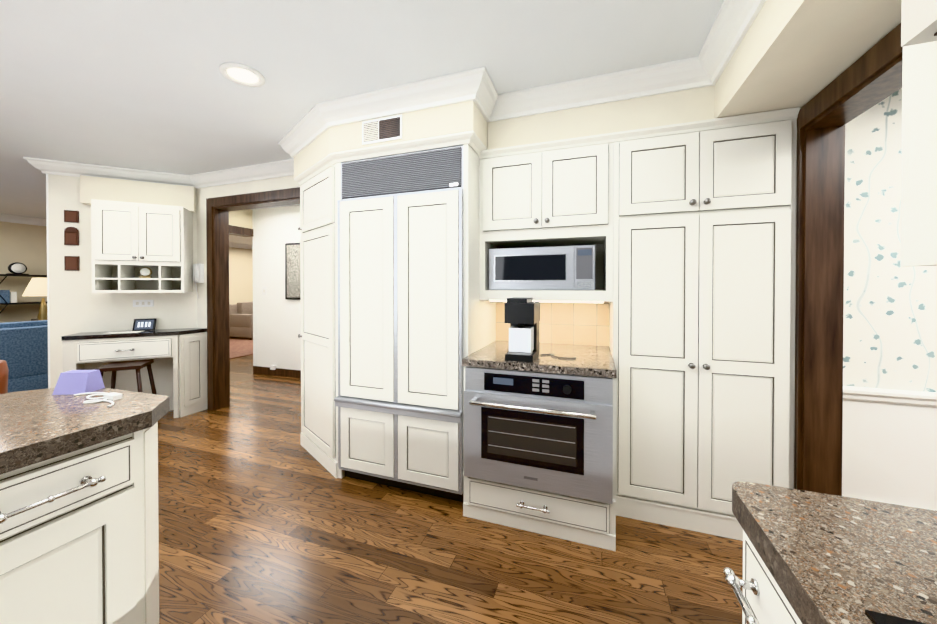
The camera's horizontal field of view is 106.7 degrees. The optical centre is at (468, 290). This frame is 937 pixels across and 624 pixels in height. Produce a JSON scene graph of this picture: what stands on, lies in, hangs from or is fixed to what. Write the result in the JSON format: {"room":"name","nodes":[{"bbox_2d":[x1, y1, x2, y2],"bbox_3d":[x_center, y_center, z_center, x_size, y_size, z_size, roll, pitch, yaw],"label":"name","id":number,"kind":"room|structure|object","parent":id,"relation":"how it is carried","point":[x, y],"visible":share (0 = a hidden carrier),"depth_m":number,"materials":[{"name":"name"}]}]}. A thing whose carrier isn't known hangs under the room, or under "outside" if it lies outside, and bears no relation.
{"room":"kitchen","nodes":[
{"label":"kitchen","id":0,"kind":"room"},
{"bbox_2d":[22,278,47,319],"bbox_3d":[-6.633,0.517,5.444,0.500,1.430,0.500,0,1,19],"label":"table lamp","id":1,"kind":"object","parent":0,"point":[36,286],"visible":0.4,"depth_m":5.33,"materials":[{"name":"beige fabric"}]},
{"bbox_2d":[46,174,196,410],"bbox_3d":[-3.379,0.028,3.552,1.220,2.440,0.128,0,1,-26],"label":"wall","id":2,"kind":"structure","parent":0,"point":[75,304],"depth_m":3.35,"materials":[{"name":"white paint"}]},
{"bbox_2d":[64,210,79,270],"bbox_3d":[-3.746,-0.472,3.293,0.095,0.565,0.021,0,1,-26],"label":"plaques","id":3,"kind":"object","parent":2,"relation":"attached to","point":[71,237],"visible":1,"depth_m":3.29,"materials":[{"name":"brown wood"}]},
{"bbox_2d":[91,199,192,292],"bbox_3d":[-3.136,-0.400,3.387,0.655,0.840,0.377,0,1,-26],"label":"upper cabinet","id":4,"kind":"object","parent":2,"relation":"attached to","point":[129,240],"visible":1,"depth_m":3.28,"materials":[{"name":"white wood"}]},
{"bbox_2d":[139,267,151,277],"bbox_3d":[-3.130,-0.174,3.381,0.096,0.109,0.040,0,1,-26],"label":"clock","id":5,"kind":"object","parent":4,"relation":"in","point":[145,272],"visible":1,"depth_m":3.37,"materials":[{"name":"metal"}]},
{"bbox_2d":[133,300,153,306],"bbox_3d":[-3.286,0.129,3.524,0.160,0.070,0.010,0,1,-26],"label":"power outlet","id":6,"kind":"object","parent":2,"relation":"attached to","point":[143,303],"visible":1,"depth_m":3.52,"materials":[{"name":"white plastic"}]},
{"bbox_2d":[23,0,765,188],"bbox_3d":[-2.259,-1.107,0.081,5.521,0.110,6.420,0,1,19],"label":"crown molding","id":7,"kind":"structure","parent":2,"relation":"attached to","point":[733,22],"depth_m":2.02,"materials":[{"name":"white wood"}]},
{"bbox_2d":[0,221,252,321],"bbox_3d":[-7.359,0.008,5.907,0.120,2.440,16.000,0,1,19],"label":"wall","id":8,"kind":"structure","parent":0,"point":[25,244],"depth_m":5.83,"materials":[{"name":"beige paint"}]},
{"bbox_2d":[0,214,252,249],"bbox_3d":[-7.423,-1.153,5.390,0.098,0.110,15.000,0,1,19],"label":"crown molding","id":9,"kind":"structure","parent":8,"relation":"attached to","point":[21,219],"depth_m":5.78,"materials":[{"name":"white"}]},
{"bbox_2d":[80,175,195,212],"bbox_3d":[-3.261,-0.952,3.482,0.856,0.255,0.088,0,1,-26],"label":"soffit","id":10,"kind":"structure","parent":0,"point":[101,188],"depth_m":3.43,"materials":[{"name":"beige paint"}]},
{"bbox_2d":[229,209,251,228],"bbox_3d":[-3.454,-1.012,4.734,0.120,0.380,1.280,0,1,19],"label":"wall","id":11,"kind":"structure","parent":0,"point":[240,218],"depth_m":5.04,"materials":[{"name":"beige paint"}]},
{"bbox_2d":[229,225,252,236],"bbox_3d":[-3.474,-0.856,4.681,0.160,0.110,1.154,0,1,19],"label":"trim","id":12,"kind":"structure","parent":11,"relation":"attached to","point":[240,231],"depth_m":5.02,"materials":[{"name":"brown wood"}]},
{"bbox_2d":[252,205,300,369],"bbox_3d":[-1.304,0.019,4.600,4.030,2.440,0.120,0,1,19],"label":"wall","id":13,"kind":"structure","parent":0,"point":[276,326],"depth_m":5.07,"materials":[{"name":"white paint"}]},
{"bbox_2d":[270,365,275,369],"bbox_3d":[-2.836,1.115,5.063,0.080,0.060,0.039,0,1,19],"label":"electrical outlet","id":14,"kind":"object","parent":13,"relation":"attached to","point":[272,367],"depth_m":5.05,"materials":[{"name":"white plastic"}]},
{"bbox_2d":[253,366,300,378],"bbox_3d":[-1.318,1.185,4.542,4.010,0.110,0.015,0,1,19],"label":"baseboard","id":15,"kind":"structure","parent":13,"relation":"attached to","point":[278,372],"depth_m":5.04,"materials":[{"name":"brown wood"}]},
{"bbox_2d":[285,242,300,299],"bbox_3d":[-2.385,-0.273,4.900,0.470,0.800,0.026,0,1,19],"label":"framed picture","id":16,"kind":"object","parent":13,"relation":"attached to","point":[292,275],"visible":0.57,"depth_m":4.92,"materials":[{"name":"black plastic"}]},
{"bbox_2d":[0,0,723,244],"bbox_3d":[-1.738,-1.220,3.915,18.000,0.050,16.000,0,1,19],"label":"ceiling","id":17,"kind":"structure","parent":0,"point":[147,85],"depth_m":1.78,"materials":[{"name":"white paint"}]},
{"bbox_2d":[219,62,264,86],"bbox_3d":[-1.229,-1.171,1.901,0.210,0.011,0.210,0,1,19],"label":"recessed light","id":18,"kind":"object","parent":17,"relation":"in","point":[242,74],"visible":1,"depth_m":1.89,"materials":[{"name":"white plastic"}]},
{"bbox_2d":[294,100,487,177],"bbox_3d":[-0.635,-1.045,2.551,1.640,0.274,0.678,0,1,19],"label":"soffit","id":19,"kind":"structure","parent":17,"relation":"attached to","point":[448,119],"depth_m":2.10,"materials":[{"name":"beige paint"}]},
{"bbox_2d":[362,114,402,144],"bbox_3d":[-0.535,-0.990,2.150,0.285,0.144,0.011,0,1,19],"label":"air vent","id":20,"kind":"object","parent":19,"relation":"attached to","point":[385,129],"visible":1,"depth_m":2.14,"materials":[{"name":"white metal"}]},
{"bbox_2d":[714,0,901,118],"bbox_3d":[0.511,-1.004,-0.896,0.353,0.297,6.418,0,1,19],"label":"soffit","id":21,"kind":"object","parent":17,"relation":"attached to","point":[787,54],"depth_m":1.30,"materials":[{"name":"beige paint"}]},
{"bbox_2d":[158,355,742,623],"bbox_3d":[-1.738,1.270,3.936,18.000,0.050,16.000,0,1,19],"label":"floor","id":22,"kind":"structure","parent":0,"point":[265,516],"depth_m":1.68,"materials":[{"name":"brown wood"}]},
{"bbox_2d":[0,360,8,393],"bbox_3d":[-3.149,0.861,2.097,0.470,0.801,0.470,0,1,19],"label":"barrel chair","id":23,"kind":"object","parent":22,"relation":"on","point":[4,370],"visible":0.46,"depth_m":2.22,"materials":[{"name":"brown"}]},
{"bbox_2d":[0,274,46,312],"bbox_3d":[-7.130,0.489,5.629,0.420,1.482,1.020,0,1,19],"label":"etagere","id":24,"kind":"object","parent":22,"relation":"on","point":[6,303],"visible":0.06,"depth_m":5.42,"materials":[{"name":"grey metal"}]},
{"bbox_2d":[6,262,28,274],"bbox_3d":[-7.160,-0.350,5.537,0.100,0.198,0.200,0,1,19],"label":"mantel clock","id":25,"kind":"object","parent":24,"relation":"on","point":[18,268],"visible":0.98,"depth_m":5.52,"materials":[{"name":"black metal"}]},
{"bbox_2d":[0,290,37,322],"bbox_3d":[-7.176,0.309,5.559,0.220,0.640,0.460,0,1,19],"label":"books","id":26,"kind":"object","parent":24,"relation":"on","point":[8,296],"visible":0.67,"depth_m":5.39,"materials":[{"name":"blue paper"}]},
{"bbox_2d":[0,320,47,392],"bbox_3d":[-5.418,0.803,3.586,1.010,0.890,2.300,0,1,19],"label":"sofa","id":27,"kind":"object","parent":22,"relation":"on","point":[24,350],"visible":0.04,"depth_m":3.80,"materials":[{"name":"fabric"}]},
{"bbox_2d":[0,420,158,623],"bbox_3d":[-1.810,0.852,-0.485,0.682,0.862,3.620,0,1,19],"label":"kitchen island","id":28,"kind":"object","parent":22,"relation":"on","point":[79,532],"depth_m":0.91,"materials":[{"name":"beige wood"}]},
{"bbox_2d":[0,388,169,467],"bbox_3d":[-1.834,0.395,-0.464,0.680,0.048,3.650,0,1,19],"label":"island countertop","id":29,"kind":"structure","parent":28,"relation":"on","point":[33,423],"depth_m":0.98,"materials":[{"name":"brown stone"}]},
{"bbox_2d":[52,370,104,394],"bbox_3d":[-1.373,0.321,1.231,0.100,0.070,0.075,0,0,-6],"label":"box","id":30,"kind":"object","parent":29,"relation":"on","point":[71,382],"visible":1,"depth_m":1.21,"materials":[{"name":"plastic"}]},
{"bbox_2d":[74,392,122,407],"bbox_3d":[-1.207,0.349,1.141,0.261,0.016,0.086,0,1,19],"label":"cable","id":31,"kind":"object","parent":29,"relation":"on","point":[112,397],"visible":1,"depth_m":1.14,"materials":[{"name":"white plastic"}]},
{"bbox_2d":[95,359,156,393],"bbox_3d":[-3.116,0.960,3.176,0.392,0.587,0.392,0,1,-26],"label":"stool","id":32,"kind":"object","parent":22,"relation":"on","point":[115,367],"visible":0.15,"depth_m":3.15,"materials":[{"name":"brown wood"}]},
{"bbox_2d":[61,328,207,417],"bbox_3d":[-3.175,0.825,3.397,1.007,0.850,0.342,0,1,-25],"label":"built-in desk","id":33,"kind":"object","parent":22,"relation":"on","point":[186,350],"visible":0.94,"depth_m":3.38,"materials":[{"name":"wood"}]},
{"bbox_2d":[103,331,141,333],"bbox_3d":[-3.292,0.399,3.330,0.260,0.001,0.180,0,1,-26],"label":"papers","id":34,"kind":"object","parent":33,"relation":"on","point":[122,332],"visible":0.86,"depth_m":3.31,"materials":[{"name":"white paper"}]},
{"bbox_2d":[132,318,156,330],"bbox_3d":[-3.241,0.341,3.490,0.170,0.114,0.056,0,1,-26],"label":"clock","id":35,"kind":"object","parent":33,"relation":"on","point":[143,324],"visible":1,"depth_m":3.48,"materials":[{"name":"black plastic"}]},
{"bbox_2d":[229,337,252,358],"bbox_3d":[-4.692,1.194,9.166,2.750,0.012,6.100,0,1,19],"label":"carpet floor","id":36,"kind":"structure","parent":22,"relation":"on","point":[240,347],"depth_m":7.38,"materials":[{"name":"pink carpet"}]},
{"bbox_2d":[229,302,252,339],"bbox_3d":[-5.350,0.747,9.553,0.960,0.900,2.100,0,1,19],"label":"sofa","id":37,"kind":"object","parent":36,"relation":"on","point":[240,319],"visible":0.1,"depth_m":8.57,"materials":[{"name":"brown fabric"}]},
{"bbox_2d":[330,131,497,500],"bbox_3d":[-0.341,0.178,2.464,0.929,2.160,0.664,0,1,19],"label":"tall cabinet","id":38,"kind":"object","parent":22,"relation":"on","point":[408,300],"depth_m":2.15,"materials":[{"name":"white wood"}]},
{"bbox_2d":[294,130,495,502],"bbox_3d":[-0.638,0.176,2.551,1.642,2.162,0.696,0,1,19],"label":"fridge","id":39,"kind":"object","parent":38,"relation":"in","point":[396,246],"depth_m":2.17,"materials":[{"name":"white"}]},
{"bbox_2d":[458,363,621,550],"bbox_3d":[0.455,0.839,2.142,0.789,0.842,0.753,0,1,19],"label":"base cabinet","id":40,"kind":"object","parent":22,"relation":"on","point":[540,452],"depth_m":1.79,"materials":[{"name":"white metal"}]},
{"bbox_2d":[464,366,612,503],"bbox_3d":[0.327,0.721,1.775,0.754,0.591,0.112,0,1,19],"label":"oven","id":41,"kind":"object","parent":40,"relation":"in","point":[542,430],"depth_m":1.77,"materials":[{"name":"silver metal"}]},
{"bbox_2d":[462,339,617,374],"bbox_3d":[0.458,0.396,2.145,0.789,0.039,0.737,0,1,19],"label":"countertop","id":42,"kind":"structure","parent":40,"relation":"on","point":[592,358],"depth_m":1.92,"materials":[{"name":"brown stone"}]},
{"bbox_2d":[504,297,539,361],"bbox_3d":[0.309,0.209,1.975,0.160,0.335,0.250,0,1,19],"label":"coffee maker","id":43,"kind":"object","parent":42,"relation":"on","point":[522,316],"visible":1,"depth_m":1.88,"materials":[{"name":"black plastic"}]},
{"bbox_2d":[541,353,576,358],"bbox_3d":[0.517,0.373,1.991,0.194,0.007,0.076,0,1,41],"label":"cord","id":44,"kind":"object","parent":42,"relation":"on","point":[551,354],"visible":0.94,"depth_m":1.96,"materials":[{"name":"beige plastic"}]},
{"bbox_2d":[606,107,799,540],"bbox_3d":[1.267,0.192,2.017,0.818,2.139,0.437,0,1,19],"label":"tall cabinet","id":45,"kind":"object","parent":22,"relation":"on","point":[666,396],"depth_m":1.80,"materials":[{"name":"white wood"}]},
{"bbox_2d":[724,481,936,623],"bbox_3d":[0.203,0.833,-1.169,0.740,0.912,3.670,0,1,19],"label":"kitchen island","id":46,"kind":"object","parent":22,"relation":"on","point":[809,557],"visible":1,"depth_m":0.50,"materials":[{"name":"white"}]},
{"bbox_2d":[865,609,925,623],"bbox_3d":[0.551,0.364,-0.118,0.540,0.006,0.890,0,1,19],"label":"glass cooktop","id":47,"kind":"object","parent":46,"relation":"on","point":[876,617],"visible":1,"depth_m":0.38,"materials":[{"name":"black glass"}]},
{"bbox_2d":[196,88,936,510],"bbox_3d":[0.851,0.038,2.466,7.894,2.440,0.152,0,1,19],"label":"wall","id":48,"kind":"structure","parent":0,"point":[889,452],"depth_m":1.90,"materials":[{"name":"white paint"}]},
{"bbox_2d":[193,264,203,297],"bbox_3d":[-2.841,-0.098,3.663,0.085,0.370,0.064,0,1,19],"label":"phone","id":49,"kind":"object","parent":48,"relation":"attached to","point":[198,273],"visible":1,"depth_m":3.65,"materials":[{"name":"white plastic"}]},
{"bbox_2d":[206,187,299,410],"bbox_3d":[-1.976,0.146,3.470,1.535,2.205,0.180,0,1,19],"label":"door frame","id":50,"kind":"structure","parent":48,"relation":"attached to","point":[218,209],"depth_m":3.63,"materials":[{"name":"brown wood"}]},
{"bbox_2d":[478,140,565,246],"bbox_3d":[0.365,-0.628,2.328,0.486,0.550,0.437,0,1,19],"label":"upper cabinet","id":51,"kind":"object","parent":48,"relation":"attached to","point":[520,186],"depth_m":2.12,"materials":[{"name":"white wood"}]},
{"bbox_2d":[482,239,609,290],"bbox_3d":[0.494,-0.136,2.298,0.753,0.262,0.417,0,1,19],"label":"upper cabinet","id":52,"kind":"object","parent":48,"relation":"attached to","point":[519,266],"depth_m":2.13,"materials":[{"name":"white metal"}]},
{"bbox_2d":[489,245,594,289],"bbox_3d":[0.490,-0.136,2.294,0.643,0.262,0.366,0,1,19],"label":"microwave","id":53,"kind":"object","parent":52,"relation":"in","point":[559,267],"depth_m":2.12,"materials":[{"name":"silver metal"}]},
{"bbox_2d":[558,132,617,242],"bbox_3d":[0.723,-0.616,2.202,0.334,0.527,0.437,0,1,19],"label":"upper cabinet","id":54,"kind":"object","parent":48,"relation":"attached to","point":[588,205],"depth_m":1.99,"materials":[{"name":"white wood"}]},
{"bbox_2d":[843,386,936,406],"bbox_3d":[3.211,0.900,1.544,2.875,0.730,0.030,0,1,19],"label":"trim","id":55,"kind":"structure","parent":48,"relation":"attached to","point":[906,397],"depth_m":1.87,"materials":[{"name":"white wood"}]},
{"bbox_2d":[486,85,714,149],"bbox_3d":[0.745,-1.031,2.213,1.273,0.297,0.398,0,1,19],"label":"ceiling soffit","id":56,"kind":"structure","parent":0,"point":[689,105],"depth_m":1.99,"materials":[{"name":"beige paint"}]},
{"bbox_2d":[794,118,797,488],"bbox_3d":[0.738,0.067,-0.966,0.125,2.440,6.420,0,1,19],"label":"wall","id":57,"kind":"structure","parent":0,"point":[795,317],"depth_m":1.73,"materials":[{"name":"beige paint"}]},
{"bbox_2d":[795,23,902,495],"bbox_3d":[1.518,0.203,1.246,0.165,2.130,0.888,0,1,19],"label":"door frame","id":58,"kind":"structure","parent":57,"relation":"attached to","point":[870,78],"depth_m":1.62,"materials":[{"name":"brown wood"}]},
{"bbox_2d":[900,41,936,266],"bbox_3d":[1.014,-0.455,0.576,0.377,0.818,0.099,0,1,19],"label":"wall cabinet","id":59,"kind":"object","parent":57,"relation":"attached to","point":[919,172],"visible":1,"depth_m":0.65,"materials":[{"name":"white wood"}]},
{"bbox_2d":[901,0,936,46],"bbox_3d":[0.720,-0.635,-0.161,0.442,0.446,1.478,0,1,19],"label":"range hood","id":60,"kind":"object","parent":57,"relation":"attached to","point":[918,21],"visible":1,"depth_m":0.58,"materials":[{"name":"white"}]}
]}

